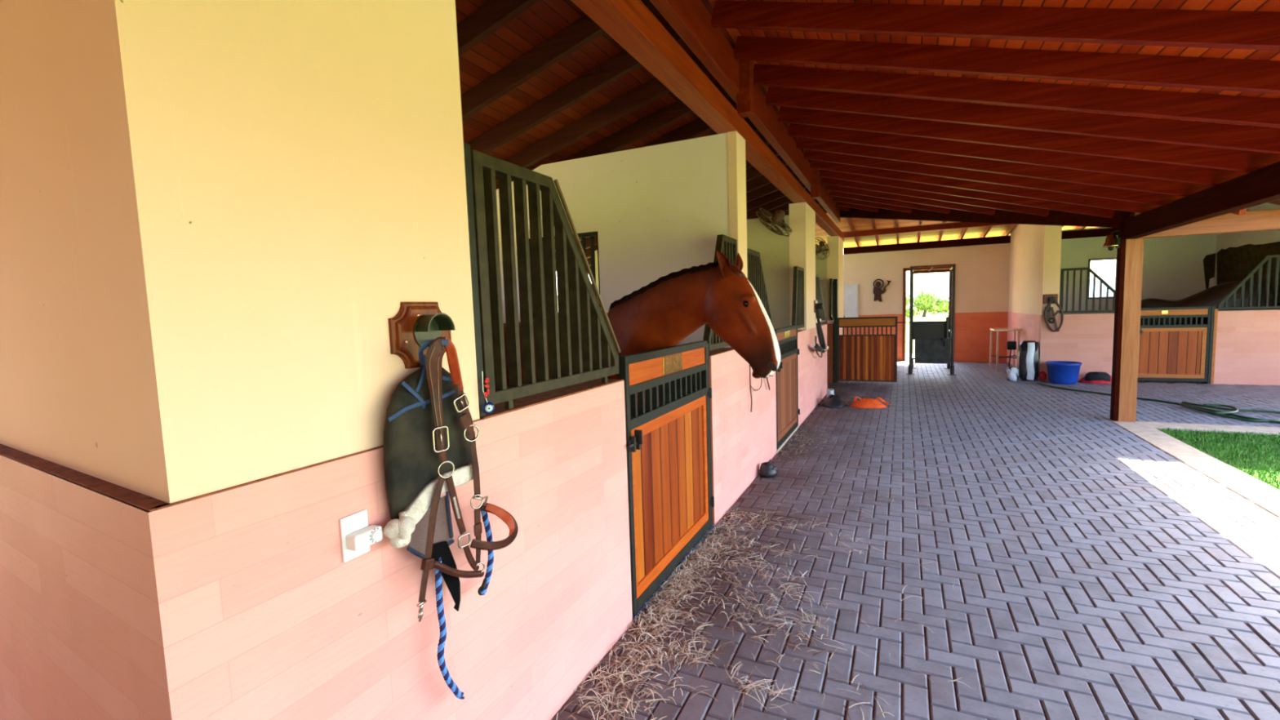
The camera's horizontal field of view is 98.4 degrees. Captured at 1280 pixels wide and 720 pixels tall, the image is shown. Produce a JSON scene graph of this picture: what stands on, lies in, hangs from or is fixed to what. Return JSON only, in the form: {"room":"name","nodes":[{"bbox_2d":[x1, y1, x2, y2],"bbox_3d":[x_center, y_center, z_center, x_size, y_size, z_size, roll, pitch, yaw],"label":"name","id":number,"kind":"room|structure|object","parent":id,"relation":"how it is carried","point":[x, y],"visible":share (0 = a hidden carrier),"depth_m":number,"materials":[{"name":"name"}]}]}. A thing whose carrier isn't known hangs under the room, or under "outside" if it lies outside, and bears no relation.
{"room":"farm building","nodes":[
{"label":"farm building","id":0,"kind":"room"},
{"bbox_2d":[0,454,171,719],"bbox_3d":[-2.372,0.958,1.979,3.399,1.400,0.004,1,6,31],"label":"wall","id":1,"kind":"structure","parent":0,"point":[81,637],"depth_m":1.34,"materials":[{"name":"pink tile"}]},
{"bbox_2d":[0,0,479,503],"bbox_3d":[-2.302,-0.914,2.114,3.385,2.300,0.885,1,6,25],"label":"wall","id":2,"kind":"structure","parent":0,"point":[216,216],"depth_m":1.27,"materials":[{"name":"paint"}]},
{"bbox_2d":[388,302,455,368],"bbox_3d":[-0.618,-0.076,1.633,0.083,0.192,0.224,1,6,25],"label":"rack","id":3,"kind":"object","parent":2,"relation":"attached to","point":[415,323],"visible":0.77,"depth_m":1.60,"materials":[{"name":"brown wood"}]},
{"bbox_2d":[382,338,473,611],"bbox_3d":[-0.590,0.362,1.633,0.103,0.849,0.389,1,6,25],"label":"mask","id":4,"kind":"object","parent":3,"relation":"hanging from","point":[411,463],"visible":0.9,"depth_m":1.56,"materials":[{"name":"fabric"}]},
{"bbox_2d":[416,337,518,622],"bbox_3d":[-0.540,0.319,1.660,0.082,0.784,0.369,2,6,38],"label":"halter","id":5,"kind":"object","parent":3,"relation":"hanging from","point":[433,360],"visible":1,"depth_m":1.63,"materials":[{"name":"brown leather"}]},
{"bbox_2d":[435,495,493,699],"bbox_3d":[-0.561,0.704,1.739,0.061,0.704,0.249,1,6,28],"label":"lead rope","id":6,"kind":"object","parent":5,"relation":"hanging from","point":[450,682],"visible":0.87,"depth_m":1.65,"materials":[{"name":"fabric"}]},
{"bbox_2d":[0,380,632,719],"bbox_3d":[-2.013,0.880,2.729,3.385,1.400,1.985,1,6,25],"label":"wall","id":7,"kind":"structure","parent":0,"point":[263,616],"depth_m":1.56,"materials":[{"name":"pink tile"}]},
{"bbox_2d":[0,418,481,511],"bbox_3d":[-2.268,0.231,2.196,3.394,0.003,0.921,1,6,25],"label":"trim ledge","id":8,"kind":"object","parent":7,"relation":"on","point":[143,501],"visible":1,"depth_m":1.26,"materials":[{"name":"wood"}]},
{"bbox_2d":[339,509,382,562],"bbox_3d":[-0.719,0.457,1.436,0.055,0.115,0.090,1,6,25],"label":"wall socket","id":9,"kind":"object","parent":7,"relation":"attached to","point":[357,536],"visible":1,"depth_m":1.43,"materials":[{"name":"white plastic"}]},
{"bbox_2d":[479,347,733,419],"bbox_3d":[0.422,-0.022,4.064,0.147,0.006,4.770,1,6,25],"label":"trim ledge","id":10,"kind":"object","parent":7,"relation":"on","point":[529,401],"visible":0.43,"depth_m":2.37,"materials":[{"name":"wood"}]},
{"bbox_2d":[463,142,620,416],"bbox_3d":[-0.353,-0.304,2.305,0.064,0.916,1.023,1,6,25],"label":"grille","id":11,"kind":"object","parent":10,"relation":"on","point":[593,354],"visible":0.88,"depth_m":2.14,"materials":[{"name":"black metal"}]},
{"bbox_2d":[481,371,494,413],"bbox_3d":[-0.518,0.111,1.880,0.042,0.150,0.021,-6,6,-36],"label":"charm","id":12,"kind":"object","parent":11,"relation":"hanging from","point":[488,407],"visible":1,"depth_m":1.88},
{"bbox_2d":[496,132,731,407],"bbox_3d":[-0.720,-0.406,5.749,3.550,3.150,0.290,1,6,25],"label":"wall partition","id":13,"kind":"structure","parent":0,"point":[656,211],"depth_m":5.12,"materials":[{"name":"beige paint"}]},
{"bbox_2d":[528,231,600,319],"bbox_3d":[-0.764,-0.552,5.654,0.914,1.420,0.050,1,6,25],"label":"window grating","id":14,"kind":"structure","parent":13,"relation":"in","point":[592,234],"depth_m":5.47,"materials":[{"name":"paint"}]},
{"bbox_2d":[736,59,754,118],"bbox_3d":[0.896,-2.372,4.719,0.120,0.540,0.130,1,6,25],"label":"trim","id":15,"kind":"structure","parent":13,"relation":"attached to","point":[744,100],"depth_m":4.67,"materials":[{"name":"red wood"}]},
{"bbox_2d":[455,0,835,251],"bbox_3d":[-1.689,-1.962,5.138,4.900,1.382,18.150,1,6,25],"label":"ceiling","id":16,"kind":"structure","parent":0,"point":[544,20],"depth_m":4.49,"materials":[{"name":"wood"}]},
{"bbox_2d":[595,215,790,328],"bbox_3d":[0.760,-0.665,9.061,3.370,2.990,0.180,1,6,25],"label":"wall partition","id":17,"kind":"structure","parent":0,"point":[773,248],"depth_m":8.30,"materials":[{"name":"beige paint"}]},
{"bbox_2d":[555,164,794,271],"bbox_3d":[0.332,-2.304,9.329,4.778,1.451,0.060,1,6,25],"label":"trim","id":18,"kind":"structure","parent":17,"relation":"attached to","point":[760,181],"depth_m":8.56,"materials":[{"name":"brown wood"}]},
{"bbox_2d":[755,208,791,236],"bbox_3d":[1.930,-1.979,7.942,0.486,0.447,0.604,1,6,25],"label":"wall fan","id":19,"kind":"object","parent":17,"relation":"attached to","point":[777,218],"visible":1,"depth_m":7.85,"materials":[{"name":"brown metal"}]},
{"bbox_2d":[711,130,776,526],"bbox_3d":[0.941,-0.358,5.156,0.160,3.250,2.300,1,6,25],"label":"wall","id":20,"kind":"structure","parent":0,"point":[743,440],"depth_m":4.78,"materials":[{"name":"pink tile"}]},
{"bbox_2d":[466,23,684,154],"bbox_3d":[-1.674,-1.870,5.123,4.778,1.451,0.060,1,6,25],"label":"ceiling beam","id":21,"kind":"structure","parent":20,"relation":"attached to","point":[623,63],"depth_m":4.58,"materials":[{"name":"brown wood"}]},
{"bbox_2d":[495,55,708,183],"bbox_3d":[-1.423,-1.924,5.649,4.778,1.451,0.060,1,6,25],"label":"ceiling beam","id":22,"kind":"structure","parent":20,"relation":"attached to","point":[653,89],"depth_m":5.12,"materials":[{"name":"brown wood"}]},
{"bbox_2d":[560,80,728,161],"bbox_3d":[-1.173,-1.978,6.175,4.778,1.451,0.060,1,6,25],"label":"trim","id":23,"kind":"structure","parent":20,"relation":"attached to","point":[677,110],"depth_m":5.55,"materials":[{"name":"brown wood"}]},
{"bbox_2d":[618,340,714,624],"bbox_3d":[0.198,0.631,3.534,0.209,1.433,1.435,1,6,25],"label":"door","id":24,"kind":"structure","parent":20,"relation":"in","point":[669,443],"depth_m":3.37,"materials":[{"name":"paint"}]},
{"bbox_2d":[640,101,736,147],"bbox_3d":[-0.922,-2.033,6.701,4.778,1.451,0.060,1,6,25],"label":"trim","id":25,"kind":"structure","parent":20,"relation":"attached to","point":[698,126],"depth_m":5.95,"materials":[{"name":"brown wood"}]},
{"bbox_2d":[702,234,737,351],"bbox_3d":[0.655,-0.553,4.452,0.050,0.900,0.805,1,6,25],"label":"grille","id":26,"kind":"object","parent":20,"relation":"in","point":[726,245],"visible":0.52,"depth_m":4.39,"materials":[{"name":"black metal"}]},
{"bbox_2d":[746,248,773,328],"bbox_3d":[1.210,-0.653,5.615,0.050,0.860,1.150,1,6,25],"label":"grille","id":27,"kind":"object","parent":20,"relation":"in","point":[755,271],"visible":0.37,"depth_m":5.51,"materials":[{"name":"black metal"}]},
{"bbox_2d":[773,324,799,453],"bbox_3d":[1.805,0.294,6.903,0.209,1.410,1.460,1,6,25],"label":"door","id":28,"kind":"structure","parent":20,"relation":"in","point":[788,411],"depth_m":6.86,"materials":[{"name":"paint"}]},
{"bbox_2d":[711,0,1279,50],"bbox_3d":[2.499,-1.895,3.130,4.350,1.342,0.060,1,6,25],"label":"beam","id":29,"kind":"structure","parent":20,"relation":"attached to","point":[1225,29],"depth_m":3.22,"materials":[{"name":"red wood"}]},
{"bbox_2d":[733,35,1279,93],"bbox_3d":[2.750,-1.950,3.655,4.350,1.342,0.060,1,6,25],"label":"beam","id":30,"kind":"structure","parent":20,"relation":"attached to","point":[1257,76],"depth_m":3.69,"materials":[{"name":"red wood"}]},
{"bbox_2d":[753,63,1279,127],"bbox_3d":[3.001,-2.004,4.181,4.350,1.342,0.060,1,6,25],"label":"beam","id":31,"kind":"structure","parent":20,"relation":"attached to","point":[1224,108],"depth_m":4.16,"materials":[{"name":"red wood"}]},
{"bbox_2d":[765,86,1279,154],"bbox_3d":[3.252,-2.058,4.707,4.350,1.342,0.060,1,6,25],"label":"beam","id":32,"kind":"structure","parent":20,"relation":"attached to","point":[1228,136],"depth_m":4.62,"materials":[{"name":"red wood"}]},
{"bbox_2d":[777,106,1279,172],"bbox_3d":[3.502,-2.113,5.232,4.350,1.342,0.060,1,6,25],"label":"beam","id":33,"kind":"structure","parent":20,"relation":"attached to","point":[1147,151],"depth_m":5.11,"materials":[{"name":"red wood"}]},
{"bbox_2d":[788,202,815,329],"bbox_3d":[2.529,-1.413,8.568,0.236,1.850,0.970,1,6,25],"label":"wall pier","id":34,"kind":"object","parent":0,"point":[802,215],"visible":0.71,"depth_m":8.16,"materials":[{"name":"beige paint"}]},
{"bbox_2d":[791,266,804,328],"bbox_3d":[2.233,-0.879,7.802,0.050,0.860,0.740,1,6,25],"label":"grille","id":35,"kind":"object","parent":34,"relation":"attached to","point":[797,311],"visible":0.82,"depth_m":7.72,"materials":[{"name":"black metal"}]},
{"bbox_2d":[813,300,823,312],"bbox_3d":[2.885,-0.866,8.908,0.124,0.200,0.240,1,6,25],"label":"rack","id":36,"kind":"object","parent":34,"relation":"attached to","point":[820,305],"visible":0.8,"depth_m":8.86,"materials":[{"name":"brown wood"}]},
{"bbox_2d":[813,307,828,357],"bbox_3d":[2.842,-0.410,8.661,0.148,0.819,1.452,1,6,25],"label":"bridle","id":37,"kind":"object","parent":36,"relation":"hanging from","point":[822,348],"visible":1,"depth_m":8.58,"materials":[{"name":"black leather"}]},
{"bbox_2d":[815,273,825,324],"bbox_3d":[3.125,-1.062,9.672,0.050,0.840,1.440,1,6,25],"label":"grille","id":38,"kind":"object","parent":34,"relation":"attached to","point":[818,289],"visible":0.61,"depth_m":9.62,"materials":[{"name":"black metal"}]},
{"bbox_2d":[797,324,826,426],"bbox_3d":[2.774,0.172,9.016,0.160,1.400,3.190,1,6,25],"label":"wall","id":39,"kind":"structure","parent":0,"point":[811,368],"depth_m":8.49,"materials":[{"name":"pink tile"}]},
{"bbox_2d":[815,244,828,324],"bbox_3d":[2.676,-1.081,13.078,3.370,2.990,0.200,1,6,25],"label":"wall partition","id":40,"kind":"structure","parent":0,"point":[820,265],"depth_m":12.24,"materials":[{"name":"beige paint"}]},
{"bbox_2d":[815,236,829,260],"bbox_3d":[3.892,-2.410,11.955,0.516,0.501,0.340,-3,5,-9],"label":"wall fan","id":41,"kind":"object","parent":40,"relation":"attached to","point":[819,249],"visible":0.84,"depth_m":11.92,"materials":[{"name":"brown metal"}]},
{"bbox_2d":[826,235,843,320],"bbox_3d":[4.484,-1.836,12.666,0.236,1.850,1.050,1,6,25],"label":"wall pier","id":42,"kind":"object","parent":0,"point":[835,259],"visible":0.64,"depth_m":12.20,"materials":[{"name":"beige paint"}]},
{"bbox_2d":[570,0,844,241],"bbox_3d":[0.680,-2.017,4.586,0.170,0.170,19.200,1,6,25],"label":"beam","id":43,"kind":"structure","parent":42,"relation":"on","point":[630,24],"depth_m":3.67,"materials":[{"name":"brown wood"}]},
{"bbox_2d":[810,168,819,199],"bbox_3d":[2.684,-2.760,8.466,0.120,0.540,0.130,1,6,25],"label":"trim","id":44,"kind":"structure","parent":43,"relation":"on","point":[815,189],"depth_m":8.41,"materials":[{"name":"red wood"}]},
{"bbox_3d":[-0.746,-2.016,1.277,0.120,0.540,0.130,1,6,25],"label":"trim","id":45,"kind":"structure","parent":43,"relation":"on","visible":0},
{"bbox_2d":[649,0,840,222],"bbox_3d":[0.486,-2.339,4.033,0.090,0.300,18.100,1,6,25],"label":"beam","id":46,"kind":"structure","parent":45,"relation":"on","point":[691,20],"depth_m":4.38,"materials":[{"name":"red wood"}]},
{"bbox_2d":[456,0,540,57],"bbox_3d":[-2.176,-1.761,4.072,4.778,1.451,0.060,1,6,25],"label":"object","id":47,"kind":"structure","parent":46,"relation":"attached to","point":[492,15],"depth_m":3.42,"materials":[{"name":"brown wood"}]},
{"bbox_2d":[460,0,652,120],"bbox_3d":[-1.925,-1.815,4.598,4.778,1.451,0.060,1,6,25],"label":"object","id":48,"kind":"structure","parent":46,"relation":"attached to","point":[584,30],"depth_m":3.99,"materials":[{"name":"brown wood"}]},
{"bbox_2d":[555,155,786,258],"bbox_3d":[0.081,-2.250,8.803,4.778,1.451,0.060,1,6,25],"label":"trim","id":49,"kind":"structure","parent":46,"relation":"attached to","point":[752,173],"depth_m":8.00,"materials":[{"name":"brown wood"}]},
{"bbox_2d":[586,173,800,266],"bbox_3d":[0.583,-2.359,9.855,4.778,1.451,0.060,1,6,25],"label":"trim","id":50,"kind":"structure","parent":46,"relation":"attached to","point":[770,188],"depth_m":9.11,"materials":[{"name":"brown wood"}]},
{"bbox_2d":[586,181,806,274],"bbox_3d":[0.834,-2.413,10.380,4.778,1.451,0.060,1,6,25],"label":"trim","id":51,"kind":"structure","parent":46,"relation":"attached to","point":[775,195],"depth_m":9.66,"materials":[{"name":"brown wood"}]},
{"bbox_2d":[746,187,810,218],"bbox_3d":[1.085,-2.467,10.906,4.778,1.451,0.060,1,6,25],"label":"trim","id":52,"kind":"structure","parent":46,"relation":"attached to","point":[784,200],"depth_m":10.20,"materials":[{"name":"brown wood"}]},
{"bbox_2d":[828,278,833,319],"bbox_3d":[4.111,-1.290,11.783,0.050,0.860,0.939,1,6,25],"label":"grille","id":53,"kind":"object","parent":42,"relation":"attached to","point":[831,280],"visible":0.63,"depth_m":11.45,"materials":[{"name":"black metal"}]},
{"bbox_2d":[828,320,842,382],"bbox_3d":[4.482,-0.198,12.597,0.160,1.400,1.480,1,6,25],"label":"wall","id":54,"kind":"structure","parent":0,"point":[830,322],"depth_m":11.96,"materials":[{"name":"pink tile"}]},
{"bbox_2d":[821,323,833,382],"bbox_3d":[4.039,-0.155,11.922,0.240,1.260,0.120,1,6,25],"label":"door frame","id":55,"kind":"structure","parent":54,"relation":"attached to","point":[829,326],"depth_m":11.85,"materials":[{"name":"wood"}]},
{"bbox_2d":[833,279,897,382],"bbox_3d":[4.714,-0.618,11.575,1.230,2.200,0.080,1,6,25],"label":"door","id":56,"kind":"structure","parent":54,"relation":"in","point":[857,357],"depth_m":11.60,"materials":[{"name":"brown wood"}]},
{"bbox_2d":[551,360,1279,719],"bbox_3d":[3.864,1.182,4.649,15.000,0.123,23.450,1,6,25],"label":"floor","id":57,"kind":"structure","parent":0,"point":[1049,687],"depth_m":3.34,"materials":[{"name":"brick"}]},
{"bbox_2d":[503,250,780,415],"bbox_3d":[-0.466,0.322,4.090,3.166,2.000,0.652,1,6,30],"label":"horse","id":58,"kind":"object","parent":57,"relation":"on","point":[664,312],"visible":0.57,"depth_m":3.31},
{"bbox_2d":[556,423,967,719],"bbox_3d":[1.777,1.159,4.767,1.706,0.040,6.798,1,6,25],"label":"hay","id":59,"kind":"object","parent":57,"relation":"on","point":[668,595],"visible":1,"depth_m":2.89},
{"bbox_2d":[760,459,777,478],"bbox_3d":[1.265,1.055,5.435,0.170,0.166,0.194,1,6,25],"label":"boot","id":60,"kind":"object","parent":57,"relation":"on","point":[767,469],"visible":1,"depth_m":5.38,"materials":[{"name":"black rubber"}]},
{"bbox_2d":[820,394,846,408],"bbox_3d":[3.199,0.653,9.126,0.400,0.196,0.535,1,6,25],"label":"bag","id":61,"kind":"object","parent":57,"relation":"on","point":[833,401],"visible":1,"depth_m":8.97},
{"bbox_2d":[849,396,889,408],"bbox_3d":[3.710,0.676,8.924,0.594,0.152,0.426,1,6,25],"label":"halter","id":62,"kind":"object","parent":57,"relation":"on","point":[867,402],"visible":1,"depth_m":8.85,"materials":[{"name":"fabric"}]},
{"bbox_2d":[897,261,956,375],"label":"door","id":63,"kind":"structure","parent":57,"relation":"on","point":[934,340],"depth_m":12.51,"materials":[{"name":"black metal"}]},
{"bbox_2d":[989,328,1022,371],"bbox_3d":[8.613,-0.255,13.035,0.540,0.970,0.740,1,6,25],"label":"stool","id":64,"kind":"object","parent":57,"relation":"on","point":[997,330],"visible":0.91,"depth_m":12.84,"materials":[{"name":"wood"}]},
{"bbox_2d":[1006,366,1018,381],"bbox_3d":[7.599,0.280,11.263,0.206,0.290,0.186,1,6,25],"label":"sack","id":65,"kind":"object","parent":57,"relation":"on","point":[1012,372],"visible":1,"depth_m":11.20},
{"bbox_2d":[1017,340,1039,381],"bbox_3d":[7.876,0.013,11.192,0.354,0.806,0.237,1,6,25],"label":"sack","id":66,"kind":"object","parent":57,"relation":"on","point":[1028,357],"visible":0.99,"depth_m":11.11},
{"bbox_2d":[1044,360,1082,384],"bbox_3d":[8.191,0.246,10.695,0.568,0.408,0.568,1,6,25],"label":"bucket","id":67,"kind":"object","parent":57,"relation":"on","point":[1060,372],"visible":1,"depth_m":10.52,"materials":[{"name":"blue plastic"}]},
{"bbox_2d":[1078,371,1111,384],"bbox_3d":[8.796,0.332,10.572,0.651,0.220,0.322,1,6,25],"label":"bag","id":68,"kind":"object","parent":57,"relation":"on","point":[1094,377],"visible":0.93,"depth_m":10.49,"materials":[{"name":"red fabric"}]},
{"bbox_2d":[1036,382,1279,423],"bbox_3d":[8.101,0.595,8.786,0.878,0.058,3.906,-2,5,-1],"label":"garden hose","id":69,"kind":"object","parent":57,"relation":"on","point":[1192,406],"visible":0.98,"depth_m":7.68,"materials":[{"name":"green rubber"}]},
{"bbox_2d":[1140,280,1279,324],"bbox_3d":[10.709,-0.594,11.076,2.897,1.875,0.658,1,6,25],"label":"horse","id":70,"kind":"object","parent":57,"relation":"on","point":[1213,295],"visible":0.21,"depth_m":10.62},
{"bbox_2d":[815,205,1141,247],"bbox_3d":[8.387,-3.430,13.126,16.200,0.510,5.180,1,6,25],"label":"ceiling","id":71,"kind":"structure","parent":0,"point":[859,224],"depth_m":14.81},
{"bbox_2d":[706,0,1279,160],"bbox_3d":[2.510,-1.988,3.115,4.420,1.250,18.120,1,6,25],"label":"ceiling","id":72,"kind":"structure","parent":0,"point":[1205,5],"depth_m":3.56,"materials":[{"name":"wood"}]},
{"bbox_2d":[1006,223,1041,379],"bbox_3d":[8.994,-1.520,12.834,0.200,3.700,3.740,1,6,25],"label":"wall","id":73,"kind":"structure","parent":0,"point":[1025,245],"depth_m":12.65,"materials":[{"name":"paint"}]},
{"bbox_2d":[842,222,1014,237],"bbox_3d":[6.932,-3.185,13.333,4.000,0.140,0.100,1,6,25],"label":"beam","id":74,"kind":"structure","parent":73,"relation":"attached to","point":[957,224],"depth_m":13.38,"materials":[{"name":"red wood"}]},
{"bbox_2d":[843,226,1217,361],"bbox_3d":[10.842,-1.569,14.133,10.600,3.450,0.210,1,6,25],"label":"wall","id":75,"kind":"structure","parent":0,"point":[982,272],"depth_m":14.75,"materials":[{"name":"paint"}]},
{"bbox_2d":[844,284,858,317],"bbox_3d":[6.204,-1.695,16.194,0.370,1.040,0.060,1,6,25],"label":"upper cabinet","id":76,"kind":"object","parent":75,"relation":"attached to","point":[851,291],"visible":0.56,"depth_m":16.16,"materials":[{"name":"white paint"}]},
{"bbox_2d":[873,279,890,302],"bbox_3d":[6.927,-1.998,15.820,0.464,0.654,0.056,1,6,25],"label":"ornament","id":77,"kind":"object","parent":75,"relation":"attached to","point":[877,291],"visible":1,"depth_m":15.85,"materials":[{"name":"metal"}]},
{"bbox_2d":[902,266,952,360],"bbox_3d":[8.061,-1.281,15.485,1.260,2.620,0.260,1,6,25],"label":"door frame","id":78,"kind":"structure","parent":75,"relation":"in","point":[904,269],"depth_m":15.55,"materials":[{"name":"red wood"}]},
{"bbox_2d":[843,227,1118,254],"bbox_3d":[11.006,-3.148,13.864,11.100,0.190,0.260,1,6,25],"label":"beam","id":79,"kind":"structure","parent":75,"relation":"on","point":[1097,232],"depth_m":14.88,"materials":[{"name":"brown wood"}]},
{"bbox_2d":[1037,225,1279,385],"bbox_3d":[11.008,-1.313,9.729,6.510,3.700,0.230,1,6,25],"label":"wall","id":80,"kind":"structure","parent":0,"point":[1247,346],"depth_m":10.65,"materials":[{"name":"pink paint"}]},
{"bbox_2d":[1043,293,1057,303],"bbox_3d":[8.132,-1.208,10.929,0.240,0.190,0.120,1,6,25],"label":"rack","id":81,"kind":"object","parent":80,"relation":"attached to","point":[1048,297],"visible":1,"depth_m":10.95,"materials":[{"name":"brown wood"}]},
{"bbox_2d":[1043,300,1063,332],"bbox_3d":[8.168,-0.881,10.923,0.338,0.656,0.040,1,6,25],"label":"bridle","id":82,"kind":"object","parent":81,"relation":"hanging from","point":[1048,308],"visible":1,"depth_m":10.92,"materials":[{"name":"brown leather"}]},
{"bbox_2d":[1059,266,1115,313],"bbox_3d":[8.833,-1.358,10.696,1.130,0.880,0.050,1,6,25],"label":"grille","id":83,"kind":"object","parent":80,"relation":"in","point":[1088,269],"visible":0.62,"depth_m":10.76,"materials":[{"name":"metal"}]},
{"bbox_2d":[1137,306,1217,383],"bbox_3d":[9.902,-0.276,10.275,1.165,1.410,0.153,0,5,23],"label":"door","id":84,"kind":"structure","parent":80,"relation":"in","point":[1184,353],"depth_m":10.22,"materials":[{"name":"paint"}]},
{"bbox_2d":[1217,254,1279,310],"bbox_3d":[11.085,-1.361,9.621,1.480,0.930,0.050,1,6,25],"label":"grille","id":85,"kind":"object","parent":80,"relation":"in","point":[1260,265],"visible":1,"depth_m":9.72,"materials":[{"name":"metal"}]},
{"bbox_2d":[1213,202,1279,285],"bbox_3d":[12.590,-1.537,11.116,0.150,3.600,3.740,1,6,25],"label":"wall","id":86,"kind":"structure","parent":0,"point":[1224,241],"depth_m":11.55,"materials":[{"name":"white paint"}]},
{"bbox_2d":[1203,241,1279,305],"bbox_3d":[12.638,-1.656,11.550,0.290,1.524,2.895,1,6,25],"label":"blanket","id":87,"kind":"object","parent":86,"relation":"attached to","point":[1233,264],"depth_m":11.72,"materials":[{"name":"fabric"}]},
{"label":"outside","id":88,"kind":"structure","parent":0,"visible":0},
{"bbox_2d":[905,314,948,353],"bbox_3d":[19.809,-0.334,18.334,100.000,0.275,130.000,1,6,25],"label":"ground","id":89,"kind":"structure","parent":88,"point":[928,317],"depth_m":54.56,"materials":[{"name":"white"}]},
{"bbox_2d":[913,289,944,316],"bbox_3d":[34.118,-6.720,65.920,3.840,3.273,3.637,-5,6,-33],"label":"tree","id":90,"kind":"object","parent":89,"relation":"on","point":[922,303],"visible":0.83,"depth_m":65.38,"materials":[{"name":"green plant"}]},
{"bbox_2d":[932,295,948,317],"bbox_3d":[21.763,-3.662,37.789,3.184,2.916,3.598,1,6,25],"label":"tree","id":91,"kind":"object","parent":89,"relation":"on","point":[936,307],"visible":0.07,"depth_m":37.74,"materials":[{"name":"green plant"}]},
{"bbox_2d":[1110,420,1279,517],"bbox_3d":[5.943,1.598,-0.862,6.500,0.124,15.250,1,6,25],"label":"kerb","id":92,"kind":"object","parent":89,"relation":"on","point":[1261,494],"visible":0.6,"depth_m":5.59,"materials":[{"name":"concrete"}]},
{"bbox_2d":[1110,221,1143,422],"bbox_3d":[6.354,-0.499,7.210,0.225,2.620,0.160,1,6,25],"label":"wooden post","id":93,"kind":"object","parent":92,"relation":"on","point":[1129,271],"visible":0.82,"depth_m":7.16,"materials":[{"name":"brown wood"}]},
{"bbox_2d":[840,207,1134,227],"bbox_3d":[5.324,-2.538,9.655,0.100,1.296,5.642,-4,5,-20],"label":"beam","id":94,"kind":"structure","parent":93,"relation":"on","point":[1001,216],"depth_m":8.64,"materials":[{"name":"brown wood"}]},
{"bbox_2d":[835,201,878,211],"bbox_3d":[4.415,-3.152,11.199,0.850,0.376,0.060,1,6,25],"label":"trim","id":95,"kind":"structure","parent":94,"relation":"on","point":[837,203],"depth_m":11.18,"materials":[{"name":"red wood"}]},
{"bbox_2d":[832,195,911,212],"bbox_3d":[4.431,-3.014,10.555,1.435,0.537,0.060,1,6,25],"label":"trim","id":96,"kind":"structure","parent":94,"relation":"on","point":[834,198],"depth_m":10.53,"materials":[{"name":"red wood"}]},
{"bbox_2d":[829,190,950,213],"bbox_3d":[4.447,-2.877,9.911,2.020,0.699,0.060,1,6,25],"label":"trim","id":97,"kind":"structure","parent":94,"relation":"on","point":[921,206],"depth_m":9.87,"materials":[{"name":"red wood"}]},
{"bbox_2d":[825,184,995,214],"bbox_3d":[4.463,-2.740,9.266,2.605,0.860,0.060,1,6,25],"label":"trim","id":98,"kind":"structure","parent":94,"relation":"on","point":[828,187],"depth_m":9.21,"materials":[{"name":"red wood"}]},
{"bbox_2d":[820,177,1049,216],"bbox_3d":[4.479,-2.603,8.622,3.190,1.022,0.060,1,6,25],"label":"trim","id":99,"kind":"structure","parent":94,"relation":"on","point":[949,198],"depth_m":8.53,"materials":[{"name":"red wood"}]},
{"bbox_2d":[819,169,1115,217],"bbox_3d":[4.495,-2.466,7.978,3.775,1.183,0.060,1,6,25],"label":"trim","id":100,"kind":"structure","parent":94,"relation":"on","point":[1079,209],"depth_m":7.84,"materials":[{"name":"red wood"}]},
{"bbox_2d":[1102,230,1120,250],"bbox_3d":[6.138,-1.553,7.193,0.189,0.256,0.184,1,6,25],"label":"brass bell","id":101,"kind":"object","parent":93,"relation":"attached to","point":[1111,241],"visible":1,"depth_m":7.15,"materials":[{"name":"paint"}]},
{"bbox_2d":[1123,160,1279,239],"bbox_3d":[3.229,-1.014,0.691,0.140,0.250,14.200,1,6,25],"label":"beam","id":102,"kind":"structure","parent":93,"relation":"on","point":[1262,185],"depth_m":5.06,"materials":[{"name":"brown wood"}]},
{"bbox_2d":[809,160,1160,213],"bbox_3d":[4.506,-2.330,7.335,4.350,1.342,0.060,1,6,25],"label":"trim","id":103,"kind":"structure","parent":102,"relation":"on","point":[1136,207],"depth_m":7.27,"materials":[{"name":"red wood"}]},
{"bbox_2d":[803,149,1184,205],"bbox_3d":[4.255,-2.276,6.809,4.350,1.342,0.060,1,6,25],"label":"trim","id":104,"kind":"structure","parent":102,"relation":"on","point":[1146,197],"depth_m":6.73,"materials":[{"name":"red wood"}]},
{"bbox_2d":[795,137,1213,196],"bbox_3d":[4.004,-2.221,6.284,4.350,1.342,0.060,1,6,25],"label":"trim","id":105,"kind":"structure","parent":102,"relation":"on","point":[1091,178],"depth_m":6.19,"materials":[{"name":"red wood"}]},
{"bbox_2d":[787,123,1248,186],"bbox_3d":[3.753,-2.167,5.758,4.350,1.342,0.060,1,6,25],"label":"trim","id":106,"kind":"structure","parent":102,"relation":"on","point":[1158,171],"depth_m":5.65,"materials":[{"name":"red wood"}]},
{"bbox_2d":[1138,208,1279,238],"bbox_3d":[9.416,-1.635,5.576,6.820,0.230,0.140,1,6,25],"label":"beam","id":107,"kind":"structure","parent":93,"relation":"on","point":[1262,220],"depth_m":6.62,"materials":[{"name":"orange wood"}]},
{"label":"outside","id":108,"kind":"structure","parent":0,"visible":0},
{"bbox_2d":[906,306,948,314],"bbox_3d":[108.370,-20.099,227.199,400.000,2.550,335.000,1,6,25],"label":"ground","id":109,"kind":"structure","parent":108,"point":[906,307],"depth_m":102.55,"materials":[{"name":"white"}]},
{"bbox_2d":[906,275,1115,306],"bbox_3d":[141.392,-33.657,296.284,320.000,13.320,179.998,1,6,25],"label":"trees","id":110,"kind":"object","parent":109,"relation":"on","point":[1110,280],"visible":0.02,"depth_m":225.77,"materials":[{"name":"plant"}]},
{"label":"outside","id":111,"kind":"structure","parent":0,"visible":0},
{"bbox_2d":[1157,427,1279,490],"bbox_3d":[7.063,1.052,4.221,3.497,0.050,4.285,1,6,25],"label":"grass","id":112,"kind":"structure","parent":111,"point":[1225,440],"depth_m":5.88,"materials":[{"name":"plant"}]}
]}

